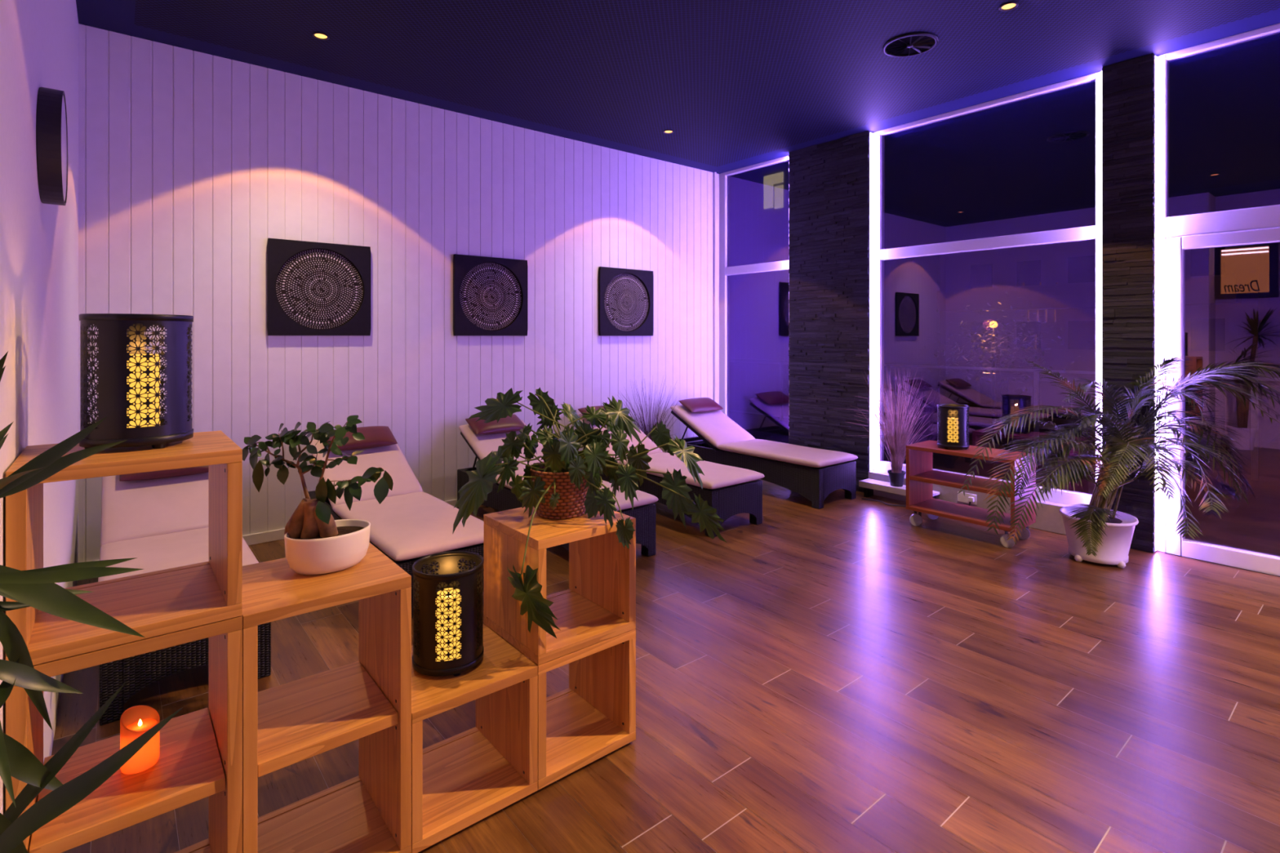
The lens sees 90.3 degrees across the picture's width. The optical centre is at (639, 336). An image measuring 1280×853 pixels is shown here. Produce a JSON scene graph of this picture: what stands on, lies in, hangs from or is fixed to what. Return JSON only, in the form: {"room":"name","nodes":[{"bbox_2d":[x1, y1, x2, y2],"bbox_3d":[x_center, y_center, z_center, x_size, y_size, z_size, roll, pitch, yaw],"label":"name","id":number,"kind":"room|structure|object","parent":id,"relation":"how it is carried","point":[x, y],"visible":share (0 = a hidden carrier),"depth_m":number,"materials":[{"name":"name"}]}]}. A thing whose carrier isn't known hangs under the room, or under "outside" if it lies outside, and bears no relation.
{"room":"spa","nodes":[
{"label":"spa","id":0,"kind":"room"},
{"bbox_2d":[0,0,78,814],"bbox_3d":[-2.384,-0.222,2.530,0.120,3.344,3.537,0,0,-40],"label":"wall","id":1,"kind":"structure","parent":0,"point":[39,38],"depth_m":1.78,"materials":[{"name":"white paint"}]},
{"bbox_2d":[35,86,67,205],"bbox_3d":[-1.772,-0.570,1.922,0.052,0.340,0.340,0,0,-40],"label":"wall lamp","id":2,"kind":"object","parent":1,"relation":"attached to","point":[51,131],"visible":1,"depth_m":1.82,"materials":[{"name":"black plastic"}]},
{"bbox_2d":[61,95,66,200],"bbox_3d":[-1.755,-0.570,1.936,0.007,0.322,0.322,0,0,-40],"label":"diffuser","id":3,"kind":"object","parent":2,"relation":"attached to","point":[64,113],"depth_m":1.93,"materials":[{"name":"white plastic"}]},
{"bbox_2d":[284,519,370,574],"bbox_3d":[-0.896,0.609,1.834,0.225,0.108,0.180,0,0,-40],"label":"pot","id":4,"kind":"object","parent":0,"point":[343,545],"depth_m":1.78,"materials":[{"name":"white ceramic"}]},
{"bbox_2d":[78,23,712,562],"bbox_3d":[-1.317,-0.222,5.637,5.540,3.344,0.100,0,0,-40],"label":"wall","id":5,"kind":"structure","parent":0,"point":[189,161],"depth_m":4.91,"materials":[{"name":"white paint"}]},
{"bbox_2d":[92,498,457,561],"bbox_3d":[-1.268,1.413,5.604,5.505,0.075,0.014,0,0,-40],"label":"baseboard","id":6,"kind":"structure","parent":5,"relation":"attached to","point":[276,535],"depth_m":4.48,"materials":[{"name":"white paint"}]},
{"bbox_2d":[266,238,370,335],"bbox_3d":[-2.352,-0.347,4.697,0.695,0.685,0.032,0,0,-40],"label":"wall art panel","id":7,"kind":"object","parent":5,"relation":"attached to","point":[313,288],"visible":1,"depth_m":4.68,"materials":[{"name":"brown metal"}]},
{"bbox_2d":[453,253,528,335],"bbox_3d":[-1.296,-0.347,5.568,0.695,0.685,0.032,0,0,-40],"label":"wall art panel","id":8,"kind":"object","parent":5,"relation":"attached to","point":[491,294],"visible":1,"depth_m":5.55,"materials":[{"name":"brown metal"}]},
{"bbox_2d":[598,266,653,335],"bbox_3d":[-0.135,-0.347,6.525,0.695,0.685,0.032,0,0,-40],"label":"wall art panel","id":9,"kind":"object","parent":5,"relation":"attached to","point":[625,295],"visible":1,"depth_m":6.51,"materials":[{"name":"brown metal"}]},
{"bbox_2d":[712,172,719,404],"bbox_3d":[0.874,-0.222,7.412,0.120,3.344,0.110,0,0,-40],"label":"trim","id":10,"kind":"structure","parent":5,"relation":"attached to","point":[715,175],"depth_m":7.36,"materials":[{"name":"white paint"}]},
{"bbox_2d":[719,155,789,417],"bbox_3d":[1.283,-0.225,7.033,0.070,3.350,1.055,0,0,-40],"label":"window","id":11,"kind":"structure","parent":5,"relation":"in","point":[725,270],"depth_m":7.37,"materials":[{"name":"white plastic"}]},
{"bbox_2d":[529,462,589,519],"bbox_3d":[-0.289,0.561,2.334,0.234,0.172,0.234,0,0,-40],"label":"woven basket","id":12,"kind":"object","parent":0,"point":[570,504],"depth_m":2.24,"materials":[{"name":"wicker"}]},
{"bbox_2d":[51,479,1279,852],"bbox_3d":[1.127,1.490,2.139,6.460,0.080,8.467,0,0,-40],"label":"floor","id":13,"kind":"structure","parent":0,"point":[845,675],"depth_m":2.54,"materials":[{"name":"brown wood"}]},
{"bbox_2d":[0,351,182,852],"bbox_3d":[-0.973,0.535,0.782,0.670,1.830,0.777,0,0,-40],"label":"yucca plant","id":14,"kind":"object","parent":13,"relation":"on","point":[37,588],"visible":1,"depth_m":0.97,"materials":[{"name":"green plant"}]},
{"bbox_2d":[5,615,242,852],"bbox_3d":[-1.218,1.056,1.529,0.398,0.787,0.388,0,0,-40],"label":"cube shelf","id":15,"kind":"object","parent":13,"relation":"on","point":[201,751],"visible":0.62,"depth_m":1.49,"materials":[{"name":"brown wood"}]},
{"bbox_2d":[5,430,242,665],"bbox_3d":[-1.218,0.465,1.529,0.398,0.395,0.388,0,0,-40],"label":"cube shelf","id":16,"kind":"object","parent":15,"relation":"on","point":[163,602],"visible":0.78,"depth_m":1.47,"materials":[{"name":"brown wood"}]},
{"bbox_2d":[79,313,193,448],"bbox_3d":[-1.228,0.107,1.560,0.221,0.319,0.221,0,0,25],"label":"lantern","id":17,"kind":"object","parent":16,"relation":"on","point":[120,335],"visible":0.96,"depth_m":1.48,"materials":[{"name":"black metal"}]},
{"bbox_2d":[126,354,159,427],"bbox_3d":[-1.228,0.147,1.560,0.084,0.206,0.084,0,0,-40],"label":"candle","id":18,"kind":"object","parent":17,"relation":"in","point":[138,358],"visible":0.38,"depth_m":1.53,"materials":[{"name":"yellow wax"}]},
{"bbox_2d":[120,705,159,774],"bbox_3d":[-1.208,0.970,1.538,0.075,0.130,0.075,0,0,-40],"label":"pillar candle","id":19,"kind":"object","parent":15,"relation":"on","point":[135,721],"visible":0.89,"depth_m":1.53,"materials":[{"name":"orange wax"}]},
{"bbox_2d":[97,472,271,725],"bbox_3d":[-2.392,1.091,3.269,0.585,0.717,1.912,0,0,-40],"label":"sun lounger","id":20,"kind":"object","parent":13,"relation":"on","point":[162,523],"visible":0.44,"depth_m":3.19,"materials":[{"name":"fabric"}]},
{"bbox_2d":[100,472,208,547],"bbox_3d":[-2.745,0.914,3.697,0.585,0.066,0.755,0,26,-40],"label":"backrest cushion","id":21,"kind":"object","parent":20,"relation":"on","point":[142,508],"depth_m":3.55,"materials":[{"name":"white fabric"}]},
{"bbox_2d":[119,465,208,481],"bbox_3d":[-2.811,0.763,3.810,0.471,0.136,0.217,0,0,-39],"label":"headrest pillow","id":22,"kind":"object","parent":20,"relation":"on","point":[200,469],"visible":0.23,"depth_m":3.71,"materials":[{"name":"red leather"}]},
{"bbox_2d":[97,527,258,582],"bbox_3d":[-2.160,1.081,2.989,0.585,0.067,1.185,0,0,-40],"label":"seat cushion","id":23,"kind":"object","parent":20,"relation":"on","point":[159,548],"depth_m":3.14,"materials":[{"name":"white fabric"}]},
{"bbox_2d":[241,542,411,852],"bbox_3d":[-0.909,1.056,1.783,0.398,0.787,0.388,0,0,-40],"label":"cube shelf","id":24,"kind":"object","parent":13,"relation":"on","point":[367,700],"visible":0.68,"depth_m":1.77,"materials":[{"name":"brown wood"}]},
{"bbox_2d":[242,415,393,574],"bbox_3d":[-0.932,0.448,1.829,0.447,0.429,0.194,0,0,-7],"label":"bonsai","id":25,"kind":"object","parent":24,"relation":"on","point":[316,543],"visible":1,"depth_m":1.80,"materials":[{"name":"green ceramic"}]},
{"bbox_2d":[307,440,484,617],"bbox_3d":[-1.567,1.091,4.014,0.585,0.717,1.912,0,0,-40],"label":"sun lounger","id":26,"kind":"object","parent":13,"relation":"on","point":[411,524],"visible":0.56,"depth_m":3.76,"materials":[{"name":"fabric"}]},
{"bbox_2d":[328,426,397,450],"bbox_3d":[-2.024,0.735,4.599,0.470,0.136,0.216,0,0,-40],"label":"headrest pillow","id":27,"kind":"object","parent":26,"relation":"on","point":[375,436],"visible":0.56,"depth_m":4.59,"materials":[{"name":"fabric"}]},
{"bbox_2d":[309,440,423,508],"bbox_3d":[-1.920,0.914,4.442,0.585,0.066,0.755,0,26,-40],"label":"backrest cushion","id":28,"kind":"object","parent":26,"relation":"on","point":[390,458],"depth_m":4.39,"materials":[{"name":"white fabric"}]},
{"bbox_2d":[332,492,484,560],"bbox_3d":[-1.336,1.081,3.734,0.585,0.067,1.185,0,0,-40],"label":"seat cushion","id":29,"kind":"object","parent":26,"relation":"on","point":[406,526],"depth_m":3.55,"materials":[{"name":"white fabric"}]},
{"bbox_2d":[411,624,537,852],"bbox_3d":[-0.600,1.247,2.038,0.398,0.406,0.388,0,0,-40],"label":"cube shelf","id":30,"kind":"object","parent":13,"relation":"on","point":[460,780],"visible":0.64,"depth_m":2.00,"materials":[{"name":"brown wood"}]},
{"bbox_2d":[412,551,484,676],"bbox_3d":[-0.614,0.884,2.041,0.221,0.319,0.221,0,0,-35],"label":"lantern","id":31,"kind":"object","parent":30,"relation":"on","point":[424,662],"visible":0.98,"depth_m":1.96,"materials":[{"name":"black metal"}]},
{"bbox_2d":[435,587,461,661],"bbox_3d":[-0.614,0.924,2.041,0.084,0.206,0.084,0,0,-40],"label":"candle","id":32,"kind":"object","parent":31,"relation":"in","point":[450,588],"visible":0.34,"depth_m":2.00,"materials":[{"name":"yellow wax"}]},
{"bbox_2d":[457,420,658,556],"bbox_3d":[-0.709,1.091,4.774,0.585,0.717,1.912,0,0,-40],"label":"sun lounger","id":33,"kind":"object","parent":13,"relation":"on","point":[644,512],"visible":0.29,"depth_m":4.66,"materials":[{"name":"fabric"}]},
{"bbox_2d":[465,413,525,435],"bbox_3d":[-1.198,0.735,5.332,0.471,0.136,0.216,0,0,-41],"label":"headrest pillow","id":34,"kind":"object","parent":33,"relation":"on","point":[507,424],"visible":0.76,"depth_m":5.25,"materials":[{"name":"red leather"}]},
{"bbox_2d":[458,420,543,480],"bbox_3d":[-1.062,0.914,5.202,0.585,0.066,0.755,0,26,-40],"label":"backrest cushion","id":35,"kind":"object","parent":33,"relation":"on","point":[482,446],"depth_m":5.13,"materials":[{"name":"white fabric"}]},
{"bbox_2d":[496,474,658,511],"bbox_3d":[-0.478,1.081,4.493,0.585,0.067,1.185,0,0,-40],"label":"seat cushion","id":36,"kind":"object","parent":33,"relation":"on","point":[645,500],"depth_m":4.18,"materials":[{"name":"white fabric"}]},
{"bbox_2d":[483,623,635,790],"bbox_3d":[-0.292,1.247,2.292,0.398,0.406,0.388,0,0,-40],"label":"cube shelf","id":37,"kind":"object","parent":13,"relation":"on","point":[582,723],"visible":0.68,"depth_m":2.27,"materials":[{"name":"brown wood"}]},
{"bbox_2d":[483,506,635,665],"bbox_3d":[-0.292,0.846,2.292,0.398,0.395,0.388,0,0,-40],"label":"cube shelf","id":38,"kind":"object","parent":37,"relation":"on","point":[598,605],"visible":0.85,"depth_m":2.25,"materials":[{"name":"brown wood"}]},
{"bbox_2d":[452,387,726,638],"bbox_3d":[-0.209,0.577,2.315,0.784,0.783,0.727,0,0,-40],"label":"leaf plant","id":39,"kind":"object","parent":38,"relation":"on","point":[566,485],"visible":1,"depth_m":2.25,"materials":[{"name":"plant"}]},
{"bbox_2d":[617,378,679,444],"bbox_3d":[0.125,0.927,6.410,0.711,1.046,0.515,0,0,-40],"label":"grass plant","id":40,"kind":"object","parent":13,"relation":"on","point":[651,424],"visible":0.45,"depth_m":6.46,"materials":[{"name":"purple plant"}]},
{"bbox_2d":[573,413,764,537],"bbox_3d":[0.133,1.091,5.481,0.585,0.717,1.912,0,0,-40],"label":"sun lounger","id":41,"kind":"object","parent":13,"relation":"on","point":[732,491],"visible":0.45,"depth_m":4.89,"materials":[{"name":"fabric"}]},
{"bbox_2d":[577,405,604,422],"bbox_3d":[-0.339,0.735,6.054,0.471,0.136,0.217,0,0,-39],"label":"headrest pillow","id":42,"kind":"object","parent":41,"relation":"on","point":[597,407],"visible":0.17,"depth_m":5.98,"materials":[{"name":"fabric"}]},
{"bbox_2d":[577,413,662,459],"bbox_3d":[-0.220,0.914,5.909,0.585,0.066,0.755,0,26,-40],"label":"backrest cushion","id":43,"kind":"object","parent":41,"relation":"on","point":[647,442],"depth_m":5.85,"materials":[{"name":"white fabric"}]},
{"bbox_2d":[617,452,764,488],"bbox_3d":[0.364,1.081,5.201,0.585,0.067,1.185,0,0,-40],"label":"seat cushion","id":44,"kind":"object","parent":41,"relation":"on","point":[717,476],"depth_m":4.93,"materials":[{"name":"white fabric"}]},
{"bbox_2d":[667,404,857,509],"bbox_3d":[1.115,1.091,6.239,0.585,0.717,1.912,0,0,-40],"label":"sun lounger","id":45,"kind":"object","parent":13,"relation":"on","point":[813,473],"visible":0.85,"depth_m":5.81,"materials":[{"name":"fabric"}]},
{"bbox_2d":[678,397,723,412],"bbox_3d":[0.655,0.735,6.821,0.470,0.136,0.216,0,0,-40],"label":"headrest pillow","id":46,"kind":"object","parent":45,"relation":"on","point":[699,404],"visible":1,"depth_m":6.75,"materials":[{"name":"purple fabric"}]},
{"bbox_2d":[670,404,755,447],"bbox_3d":[0.762,0.914,6.667,0.585,0.066,0.755,0,26,-40],"label":"backrest cushion","id":47,"kind":"object","parent":45,"relation":"on","point":[714,428],"depth_m":6.56,"materials":[{"name":"white fabric"}]},
{"bbox_2d":[715,439,857,467],"bbox_3d":[1.346,1.081,5.959,0.585,0.067,1.185,0,0,-40],"label":"seat cushion","id":48,"kind":"object","parent":45,"relation":"on","point":[783,454],"depth_m":5.79,"materials":[{"name":"white fabric"}]},
{"bbox_2d":[858,478,939,498],"bbox_3d":[2.244,1.377,5.542,0.158,0.147,0.655,0,0,-40],"label":"window ledge","id":49,"kind":"object","parent":13,"relation":"on","point":[868,485],"visible":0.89,"depth_m":5.62,"materials":[{"name":"white plastic"}]},
{"bbox_2d":[834,366,931,487],"bbox_3d":[2.022,0.781,5.393,0.922,1.048,0.621,0,0,-40],"label":"grass plant","id":50,"kind":"object","parent":49,"relation":"on","point":[895,437],"visible":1,"depth_m":5.52,"materials":[{"name":"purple plant"}]},
{"bbox_2d":[861,497,970,506],"bbox_3d":[2.285,1.384,5.340,0.872,0.124,0.122,0,0,36],"label":"power cable","id":51,"kind":"object","parent":13,"relation":"on","point":[861,498],"visible":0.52,"depth_m":5.45,"materials":[{"name":"black plastic"}]},
{"bbox_2d":[868,470,1072,535],"bbox_3d":[2.731,1.347,5.212,0.155,0.205,1.797,0,0,-40],"label":"wall","id":52,"kind":"structure","parent":13,"relation":"on","point":[1048,517],"depth_m":5.02,"materials":[{"name":"paint"}]},
{"bbox_2d":[957,491,977,505],"bbox_3d":[2.647,1.315,5.164,0.034,0.080,0.150,0,0,-40],"label":"wall socket","id":53,"kind":"object","parent":52,"relation":"attached to","point":[971,498],"visible":1,"depth_m":5.16,"materials":[{"name":"white plastic"}]},
{"bbox_2d":[873,71,1101,506],"bbox_3d":[2.763,-0.323,5.239,0.070,3.154,1.797,0,0,-40],"label":"window","id":54,"kind":"structure","parent":52,"relation":"on","point":[880,254],"depth_m":5.24,"materials":[{"name":"white plastic"}]},
{"bbox_2d":[906,440,1035,547],"bbox_3d":[2.434,1.144,4.719,0.380,0.612,0.768,0,0,-40],"label":"wheeled cart","id":55,"kind":"object","parent":13,"relation":"on","point":[921,477],"visible":0.84,"depth_m":4.71,"materials":[{"name":"brown wood"}]},
{"bbox_2d":[937,403,969,448],"bbox_3d":[2.353,0.677,4.786,0.221,0.319,0.221,0,0,26],"label":"lantern","id":56,"kind":"object","parent":55,"relation":"on","point":[962,411],"visible":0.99,"depth_m":4.71,"materials":[{"name":"black metal"}]},
{"bbox_2d":[946,417,958,442],"bbox_3d":[2.353,0.717,4.786,0.084,0.206,0.084,0,0,-40],"label":"candle","id":57,"kind":"object","parent":56,"relation":"in","point":[951,419],"visible":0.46,"depth_m":4.75,"materials":[{"name":"yellow wax"}]},
{"bbox_2d":[909,470,1010,497],"bbox_3d":[2.435,1.085,4.720,0.370,0.026,0.714,0,0,-40],"label":"shelf","id":58,"kind":"object","parent":55,"relation":"attached to","point":[934,477],"depth_m":4.74,"materials":[{"name":"brown wood"}]},
{"bbox_2d":[1058,506,1138,568],"bbox_3d":[2.976,1.304,4.140,0.420,0.292,0.420,0,0,-40],"label":"pot","id":59,"kind":"object","parent":13,"relation":"on","point":[1114,549],"depth_m":4.00,"materials":[{"name":"white ceramic"}]},
{"bbox_2d":[956,357,1279,568],"bbox_3d":[2.928,0.794,4.028,1.958,1.312,0.742,0,0,0],"label":"areca palm","id":60,"kind":"object","parent":13,"relation":"on","point":[1096,533],"visible":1,"depth_m":3.98,"materials":[{"name":"green plant"}]},
{"bbox_2d":[1164,551,1279,577],"bbox_3d":[4.204,1.458,3.499,0.120,0.024,2.050,0,0,-40],"label":"trim","id":61,"kind":"structure","parent":13,"relation":"on","point":[1166,552],"depth_m":4.03,"materials":[{"name":"black plastic"}]},
{"bbox_2d":[75,0,1279,176],"bbox_3d":[1.170,-1.954,2.220,6.630,0.120,8.537,0,0,-40],"label":"ceiling","id":62,"kind":"structure","parent":0,"point":[738,84],"depth_m":4.24,"materials":[{"name":"paint"}]},
{"bbox_2d":[311,31,329,39],"bbox_3d":[-2.009,-1.891,4.008,0.100,0.006,0.100,0,0,-40],"label":"recessed light","id":63,"kind":"object","parent":62,"relation":"in","point":[318,35],"visible":1,"depth_m":4.01,"materials":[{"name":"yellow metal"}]},
{"bbox_2d":[662,129,674,133],"bbox_3d":[0.263,-1.891,5.881,0.100,0.006,0.100,0,0,-40],"label":"recessed light","id":64,"kind":"object","parent":62,"relation":"in","point":[667,131],"visible":1,"depth_m":5.89,"materials":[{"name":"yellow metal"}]},
{"bbox_2d":[882,31,938,57],"bbox_3d":[1.750,-1.885,4.126,0.336,0.017,0.336,0,0,-40],"label":"ceiling vent","id":65,"kind":"object","parent":62,"relation":"in","point":[910,44],"visible":1,"depth_m":4.11,"materials":[{"name":"black metal"}]},
{"bbox_2d":[998,1,1018,11],"bbox_3d":[2.112,-1.891,3.647,0.100,0.006,0.100,0,0,-40],"label":"recessed light","id":66,"kind":"object","parent":62,"relation":"in","point":[1009,6],"visible":1,"depth_m":3.65,"materials":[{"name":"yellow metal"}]},
{"bbox_2d":[788,130,873,492],"bbox_3d":[1.922,-0.222,6.293,0.286,3.344,0.900,0,0,-40],"label":"stone pillar","id":67,"kind":"structure","parent":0,"point":[828,182],"depth_m":6.17,"materials":[{"name":"stone"}]},
{"bbox_2d":[869,132,873,471],"bbox_3d":[2.140,-0.321,5.882,0.062,3.122,0.010,0,0,-40],"label":"led strip","id":68,"kind":"object","parent":67,"relation":"attached to","point":[871,135],"visible":1,"depth_m":5.87,"materials":[{"name":"white plastic"}]},
{"bbox_2d":[1102,53,1155,553],"bbox_3d":[3.443,-0.222,4.449,0.286,3.344,0.287,0,0,-40],"label":"stone pillar","id":69,"kind":"structure","parent":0,"point":[1128,86],"depth_m":4.35,"materials":[{"name":"stone"}]},
{"bbox_2d":[1101,71,1103,450],"bbox_3d":[3.276,-0.321,4.504,0.062,3.122,0.010,0,0,-40],"label":"led strip","id":70,"kind":"object","parent":69,"relation":"attached to","point":[1101,71],"visible":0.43,"depth_m":4.49,"materials":[{"name":"white plastic"}]},
{"bbox_2d":[1154,54,1157,551],"bbox_3d":[3.466,-0.221,4.274,0.062,3.322,0.010,0,0,-40],"label":"led strip","id":71,"kind":"object","parent":69,"relation":"attached to","point":[1155,56],"visible":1,"depth_m":4.26,"materials":[{"name":"white plastic"}]},
{"bbox_3d":[5.650,-0.222,1.840,0.200,3.344,2.250,0,0,-40],"label":"wall","id":72,"kind":"structure","parent":0,"visible":0},
{"bbox_2d":[1156,22,1279,552],"bbox_3d":[4.201,-0.225,3.496,0.070,3.350,2.148,0,0,-40],"label":"window","id":73,"kind":"structure","parent":72,"relation":"in","point":[1266,216],"depth_m":4.27,"materials":[{"name":"white plastic"}]},
{"bbox_2d":[1166,226,1279,576],"bbox_3d":[4.190,0.395,3.488,0.067,2.114,2.042,0,0,-40],"label":"door","id":74,"kind":"structure","parent":73,"relation":"attached to","point":[1176,246],"depth_m":4.20,"materials":[{"name":"white plastic"}]},
{"label":"outside","id":75,"kind":"structure","parent":0,"visible":0},
{"bbox_2d":[884,375,1279,478],"bbox_3d":[30.590,4.700,25.227,60.700,0.100,120.000,0,0,-40],"label":"street","id":76,"kind":"structure","parent":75,"point":[1268,455],"depth_m":30.10,"materials":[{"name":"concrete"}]},
{"bbox_2d":[728,161,789,418],"bbox_3d":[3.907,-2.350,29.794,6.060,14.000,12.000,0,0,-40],"label":"window glass","id":77,"kind":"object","parent":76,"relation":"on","point":[759,305],"visible":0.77,"depth_m":24.35,"materials":[{"name":"glass"}]},
{"bbox_2d":[989,320,997,443],"bbox_3d":[13.319,2.033,24.000,0.300,5.235,0.295,0,0,-40],"label":"street lamp","id":78,"kind":"object","parent":76,"relation":"on","point":[995,323],"visible":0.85,"depth_m":23.95,"materials":[{"name":"black metal"}]},
{"bbox_2d":[923,290,1092,444],"bbox_3d":[12.669,1.516,22.031,5.099,6.275,5.162,0,0,19],"label":"street tree","id":79,"kind":"object","parent":76,"relation":"on","point":[997,411],"visible":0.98,"depth_m":22.45,"materials":[{"name":"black plant"}]},
{"bbox_2d":[937,239,1279,449],"bbox_3d":[24.248,-0.250,33.608,10.820,9.800,14.000,0,0,-40],"label":"apartment building","id":80,"kind":"structure","parent":76,"relation":"on","point":[1233,292],"depth_m":30.60,"materials":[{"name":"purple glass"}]},
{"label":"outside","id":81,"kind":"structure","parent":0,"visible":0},
{"bbox_2d":[728,411,1279,556],"bbox_3d":[3.214,1.520,7.835,3.670,0.100,36.000,0,0,-40],"label":"floor","id":82,"kind":"structure","parent":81,"point":[1254,526],"depth_m":6.02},
{"bbox_2d":[728,358,1279,480],"bbox_3d":[4.398,0.945,8.812,0.040,1.050,32.000,0,0,-40],"label":"glass balustrade","id":83,"kind":"object","parent":82,"relation":"on","point":[1254,414],"visible":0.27,"depth_m":8.04,"materials":[{"name":"glass"}]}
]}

